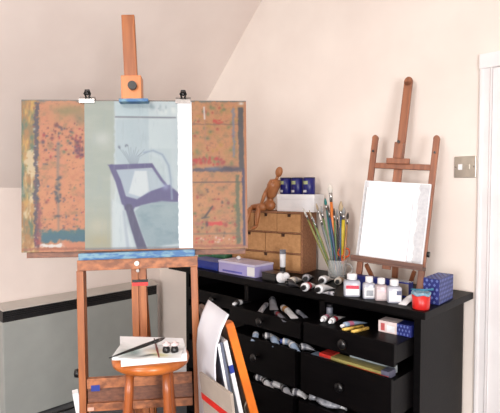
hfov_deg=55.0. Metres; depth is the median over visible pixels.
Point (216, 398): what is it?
board
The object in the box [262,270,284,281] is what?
box
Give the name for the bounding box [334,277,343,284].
paint tube
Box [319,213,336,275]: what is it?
brush
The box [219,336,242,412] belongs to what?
canvas
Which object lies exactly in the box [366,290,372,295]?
print
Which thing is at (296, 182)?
tin
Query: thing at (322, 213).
brush
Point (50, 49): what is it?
ceiling
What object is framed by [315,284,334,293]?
paint tube
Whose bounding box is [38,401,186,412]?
floor
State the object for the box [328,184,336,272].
brush
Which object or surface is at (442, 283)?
patterned box
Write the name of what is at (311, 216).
brush
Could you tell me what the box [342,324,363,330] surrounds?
stick
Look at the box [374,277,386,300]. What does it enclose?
bottle
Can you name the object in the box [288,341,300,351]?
paint tube
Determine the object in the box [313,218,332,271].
brush
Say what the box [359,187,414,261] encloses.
canvas
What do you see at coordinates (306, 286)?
paint tube
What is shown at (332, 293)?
paint tube
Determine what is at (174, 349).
cup
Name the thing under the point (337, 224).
brush
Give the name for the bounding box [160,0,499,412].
wall
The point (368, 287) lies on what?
bottle
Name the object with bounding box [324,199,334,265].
brush
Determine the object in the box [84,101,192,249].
painting
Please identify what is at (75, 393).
canvas
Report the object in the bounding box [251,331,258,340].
paint tube
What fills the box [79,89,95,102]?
clip
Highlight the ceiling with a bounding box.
[0,0,260,187]
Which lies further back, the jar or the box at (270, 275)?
the box at (270, 275)
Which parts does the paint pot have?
pot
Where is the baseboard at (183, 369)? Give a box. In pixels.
[174,365,185,371]
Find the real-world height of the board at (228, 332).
1.137 m
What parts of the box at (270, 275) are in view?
lid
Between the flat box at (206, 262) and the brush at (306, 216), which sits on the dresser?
the flat box at (206, 262)
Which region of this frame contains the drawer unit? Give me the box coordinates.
[232,209,316,273]
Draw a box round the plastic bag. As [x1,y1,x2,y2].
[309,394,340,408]
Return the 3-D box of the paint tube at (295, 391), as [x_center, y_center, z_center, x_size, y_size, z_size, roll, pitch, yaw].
[0.238,0.899,2.321,0.084,0.036,0.043,1,3,30]
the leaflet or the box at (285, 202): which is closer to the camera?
the leaflet
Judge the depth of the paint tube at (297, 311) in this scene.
2.46 m
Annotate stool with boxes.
[111,349,188,412]
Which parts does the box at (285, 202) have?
lid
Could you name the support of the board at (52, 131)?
on the easel at (102, 393)
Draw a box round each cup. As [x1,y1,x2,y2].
[162,346,169,352]
[171,346,178,352]
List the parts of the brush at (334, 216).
handle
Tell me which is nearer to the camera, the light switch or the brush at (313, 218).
the light switch
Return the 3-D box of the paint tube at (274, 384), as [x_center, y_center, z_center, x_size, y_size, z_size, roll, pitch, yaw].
[0.152,0.896,2.405,0.104,0.036,0.043,2,3,33]
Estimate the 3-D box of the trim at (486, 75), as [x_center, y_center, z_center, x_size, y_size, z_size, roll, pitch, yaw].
[1.118,0.426,2.314,0.059,2.160,0.020,2,3,44]
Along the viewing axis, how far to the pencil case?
3.15 m
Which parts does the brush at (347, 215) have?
handle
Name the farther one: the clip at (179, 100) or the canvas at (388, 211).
the canvas at (388, 211)
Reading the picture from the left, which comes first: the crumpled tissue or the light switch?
the crumpled tissue
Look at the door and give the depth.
2.27 m
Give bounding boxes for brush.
[109,338,164,357]
[303,208,331,274]
[309,210,332,274]
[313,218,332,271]
[316,204,335,274]
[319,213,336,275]
[321,207,334,274]
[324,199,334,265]
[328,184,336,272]
[328,206,338,274]
[333,209,336,259]
[336,210,339,274]
[339,201,342,274]
[341,207,345,274]
[343,213,348,274]
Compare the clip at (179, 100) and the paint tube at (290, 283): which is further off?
the paint tube at (290, 283)
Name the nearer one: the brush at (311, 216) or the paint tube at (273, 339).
the paint tube at (273, 339)
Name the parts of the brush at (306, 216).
handle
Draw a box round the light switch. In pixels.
[454,156,476,177]
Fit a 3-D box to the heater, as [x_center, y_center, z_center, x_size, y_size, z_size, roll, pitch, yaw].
[-1.246,1.047,3.675,0.100,0.810,1.230,2,3,44]
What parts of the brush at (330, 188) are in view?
handle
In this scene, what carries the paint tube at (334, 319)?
on the dresser
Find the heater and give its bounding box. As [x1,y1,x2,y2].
[0,279,157,412]
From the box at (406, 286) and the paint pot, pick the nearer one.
the paint pot
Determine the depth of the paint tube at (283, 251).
2.73 m
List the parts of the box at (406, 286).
label panel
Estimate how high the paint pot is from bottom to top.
0.091 m
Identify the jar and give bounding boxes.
[326,304,332,314]
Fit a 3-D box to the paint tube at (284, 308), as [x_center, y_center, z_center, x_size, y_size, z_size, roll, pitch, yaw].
[0.198,0.541,2.492,0.043,0.036,0.174,-1,2,-19]
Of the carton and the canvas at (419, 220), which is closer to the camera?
the carton
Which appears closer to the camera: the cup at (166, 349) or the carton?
the cup at (166, 349)
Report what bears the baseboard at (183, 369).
attached to the wall at (316, 80)
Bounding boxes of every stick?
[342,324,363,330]
[351,326,368,332]
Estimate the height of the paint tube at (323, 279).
0.044 m
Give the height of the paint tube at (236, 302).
0.032 m
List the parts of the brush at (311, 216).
handle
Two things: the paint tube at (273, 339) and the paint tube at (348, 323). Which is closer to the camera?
the paint tube at (348, 323)
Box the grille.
[0,285,156,322]
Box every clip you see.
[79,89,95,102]
[175,90,190,103]
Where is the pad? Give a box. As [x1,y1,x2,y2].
[120,336,186,366]
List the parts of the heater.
lid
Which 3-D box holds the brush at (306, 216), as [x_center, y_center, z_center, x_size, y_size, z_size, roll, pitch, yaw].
[0.377,0.196,2.677,0.166,0.376,0.016,0,2,5]
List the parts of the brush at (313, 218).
handle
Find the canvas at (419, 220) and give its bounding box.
[356,180,431,263]
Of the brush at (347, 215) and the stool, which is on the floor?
the stool
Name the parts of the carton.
printed panel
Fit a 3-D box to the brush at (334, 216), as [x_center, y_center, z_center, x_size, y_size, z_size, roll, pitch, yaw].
[0.474,0.196,2.672,0.032,0.376,0.016,-2,3,-41]
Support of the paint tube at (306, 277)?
on the dresser
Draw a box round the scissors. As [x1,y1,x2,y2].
[337,248,349,273]
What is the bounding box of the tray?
[88,383,192,402]
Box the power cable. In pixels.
[51,406,74,412]
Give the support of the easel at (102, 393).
on the floor
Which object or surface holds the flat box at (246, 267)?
on the dresser
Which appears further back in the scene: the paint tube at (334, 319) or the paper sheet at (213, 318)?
the paint tube at (334, 319)
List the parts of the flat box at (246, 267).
lid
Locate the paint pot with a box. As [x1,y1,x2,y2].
[411,288,433,309]
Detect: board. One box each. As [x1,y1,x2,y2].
[21,100,247,257]
[199,304,257,412]
[199,371,234,412]
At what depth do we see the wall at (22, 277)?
3.41 m
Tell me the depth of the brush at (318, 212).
2.69 m
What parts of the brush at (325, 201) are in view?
handle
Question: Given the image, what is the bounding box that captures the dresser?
[169,267,472,412]
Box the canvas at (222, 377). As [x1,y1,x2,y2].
[216,340,230,391]
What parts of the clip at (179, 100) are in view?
lever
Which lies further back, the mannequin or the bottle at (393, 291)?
the mannequin
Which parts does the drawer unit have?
drawer, drawer, drawer, drawer, drawer, drawer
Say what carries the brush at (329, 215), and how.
in the glass mug
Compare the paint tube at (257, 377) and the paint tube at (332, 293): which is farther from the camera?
the paint tube at (257, 377)
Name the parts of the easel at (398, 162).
post, leg, post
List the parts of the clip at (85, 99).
lever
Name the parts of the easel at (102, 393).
wing knob, leg, clamp knob, rail, rail, leg, leg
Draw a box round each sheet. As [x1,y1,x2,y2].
[112,342,184,359]
[196,300,228,412]
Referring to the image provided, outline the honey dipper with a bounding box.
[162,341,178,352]
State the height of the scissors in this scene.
0.154 m
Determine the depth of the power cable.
3.42 m
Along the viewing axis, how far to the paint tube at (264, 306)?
2.56 m
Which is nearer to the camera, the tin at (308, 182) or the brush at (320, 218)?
the brush at (320, 218)
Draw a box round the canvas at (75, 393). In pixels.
[72,389,78,412]
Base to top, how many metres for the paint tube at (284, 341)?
0.034 m
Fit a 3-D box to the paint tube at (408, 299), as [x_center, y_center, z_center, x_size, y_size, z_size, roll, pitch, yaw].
[0.699,0.408,2.119,0.038,0.032,0.117,2,3,45]
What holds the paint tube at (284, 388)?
in the dresser
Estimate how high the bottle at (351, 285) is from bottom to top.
0.104 m
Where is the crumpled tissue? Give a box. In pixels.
[276,272,289,282]
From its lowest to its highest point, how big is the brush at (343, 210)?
0.381 m
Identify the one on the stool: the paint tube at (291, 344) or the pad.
the pad
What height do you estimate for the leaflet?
0.036 m
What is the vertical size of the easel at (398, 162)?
1.076 m
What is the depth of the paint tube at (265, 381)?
2.43 m
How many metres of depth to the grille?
3.50 m
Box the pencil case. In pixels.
[198,254,231,258]
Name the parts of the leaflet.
red panel, olive panel, pale panel, panel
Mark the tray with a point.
(110, 392)
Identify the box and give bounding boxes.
[198,256,220,270]
[218,257,273,277]
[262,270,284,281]
[277,194,323,211]
[357,274,412,297]
[423,272,452,304]
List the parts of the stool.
leg, seat, leg, leg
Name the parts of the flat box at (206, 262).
lid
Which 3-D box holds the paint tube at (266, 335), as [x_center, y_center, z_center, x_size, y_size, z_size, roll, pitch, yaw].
[0.110,0.669,2.483,0.094,0.036,0.043,0,2,4]
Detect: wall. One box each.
[0,188,159,336]
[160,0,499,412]
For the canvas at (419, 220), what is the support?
on the easel at (398, 162)
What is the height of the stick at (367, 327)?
0.016 m
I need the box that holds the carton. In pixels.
[378,317,413,337]
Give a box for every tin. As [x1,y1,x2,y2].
[280,177,291,193]
[291,177,302,193]
[303,177,314,193]
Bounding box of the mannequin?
[247,167,282,229]
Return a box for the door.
[486,67,499,412]
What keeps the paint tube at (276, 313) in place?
on the dresser
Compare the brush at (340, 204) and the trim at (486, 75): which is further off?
the brush at (340, 204)
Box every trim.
[473,67,492,412]
[479,51,499,68]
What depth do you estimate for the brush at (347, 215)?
2.68 m
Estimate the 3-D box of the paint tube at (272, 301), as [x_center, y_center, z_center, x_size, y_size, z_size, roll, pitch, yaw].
[0.127,0.532,2.662,0.048,0.040,0.174,0,2,-1]
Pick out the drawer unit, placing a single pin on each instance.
(276, 231)
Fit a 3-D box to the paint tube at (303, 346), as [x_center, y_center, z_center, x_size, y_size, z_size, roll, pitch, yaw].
[0.275,0.677,2.321,0.084,0.034,0.041,0,2,-1]
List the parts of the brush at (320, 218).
handle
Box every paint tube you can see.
[232,300,248,305]
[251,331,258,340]
[253,374,270,381]
[258,302,267,312]
[262,332,279,340]
[262,378,272,387]
[269,296,277,309]
[270,336,278,346]
[270,380,290,389]
[274,311,285,321]
[280,249,285,271]
[280,305,297,318]
[280,338,297,345]
[280,385,293,395]
[285,279,299,287]
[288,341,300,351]
[289,277,302,282]
[290,388,308,398]
[295,309,307,317]
[298,343,315,350]
[301,282,316,290]
[302,274,312,281]
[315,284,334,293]
[318,275,334,283]
[320,314,335,321]
[322,291,335,295]
[328,316,344,323]
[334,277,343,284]
[340,321,366,327]
[399,294,411,304]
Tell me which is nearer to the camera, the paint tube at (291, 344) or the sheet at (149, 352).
the sheet at (149, 352)
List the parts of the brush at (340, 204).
handle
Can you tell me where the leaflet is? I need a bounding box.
[312,349,396,377]
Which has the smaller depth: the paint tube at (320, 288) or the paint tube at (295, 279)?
the paint tube at (320, 288)
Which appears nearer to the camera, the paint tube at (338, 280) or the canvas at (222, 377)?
the canvas at (222, 377)
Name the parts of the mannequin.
arm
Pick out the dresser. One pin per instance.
(428, 378)
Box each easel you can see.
[74,15,198,412]
[350,77,439,288]
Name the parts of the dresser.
drawer, drawer, drawer, drawer, knob, knob, drawer, drawer, drawer, knob, knob, drawer, drawer, drawer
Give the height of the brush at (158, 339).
0.014 m
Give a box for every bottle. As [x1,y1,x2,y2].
[343,273,360,296]
[362,276,374,298]
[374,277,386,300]
[386,279,401,302]
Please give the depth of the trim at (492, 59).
2.25 m
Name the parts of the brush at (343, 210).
handle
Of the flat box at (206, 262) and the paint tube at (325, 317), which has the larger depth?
the flat box at (206, 262)

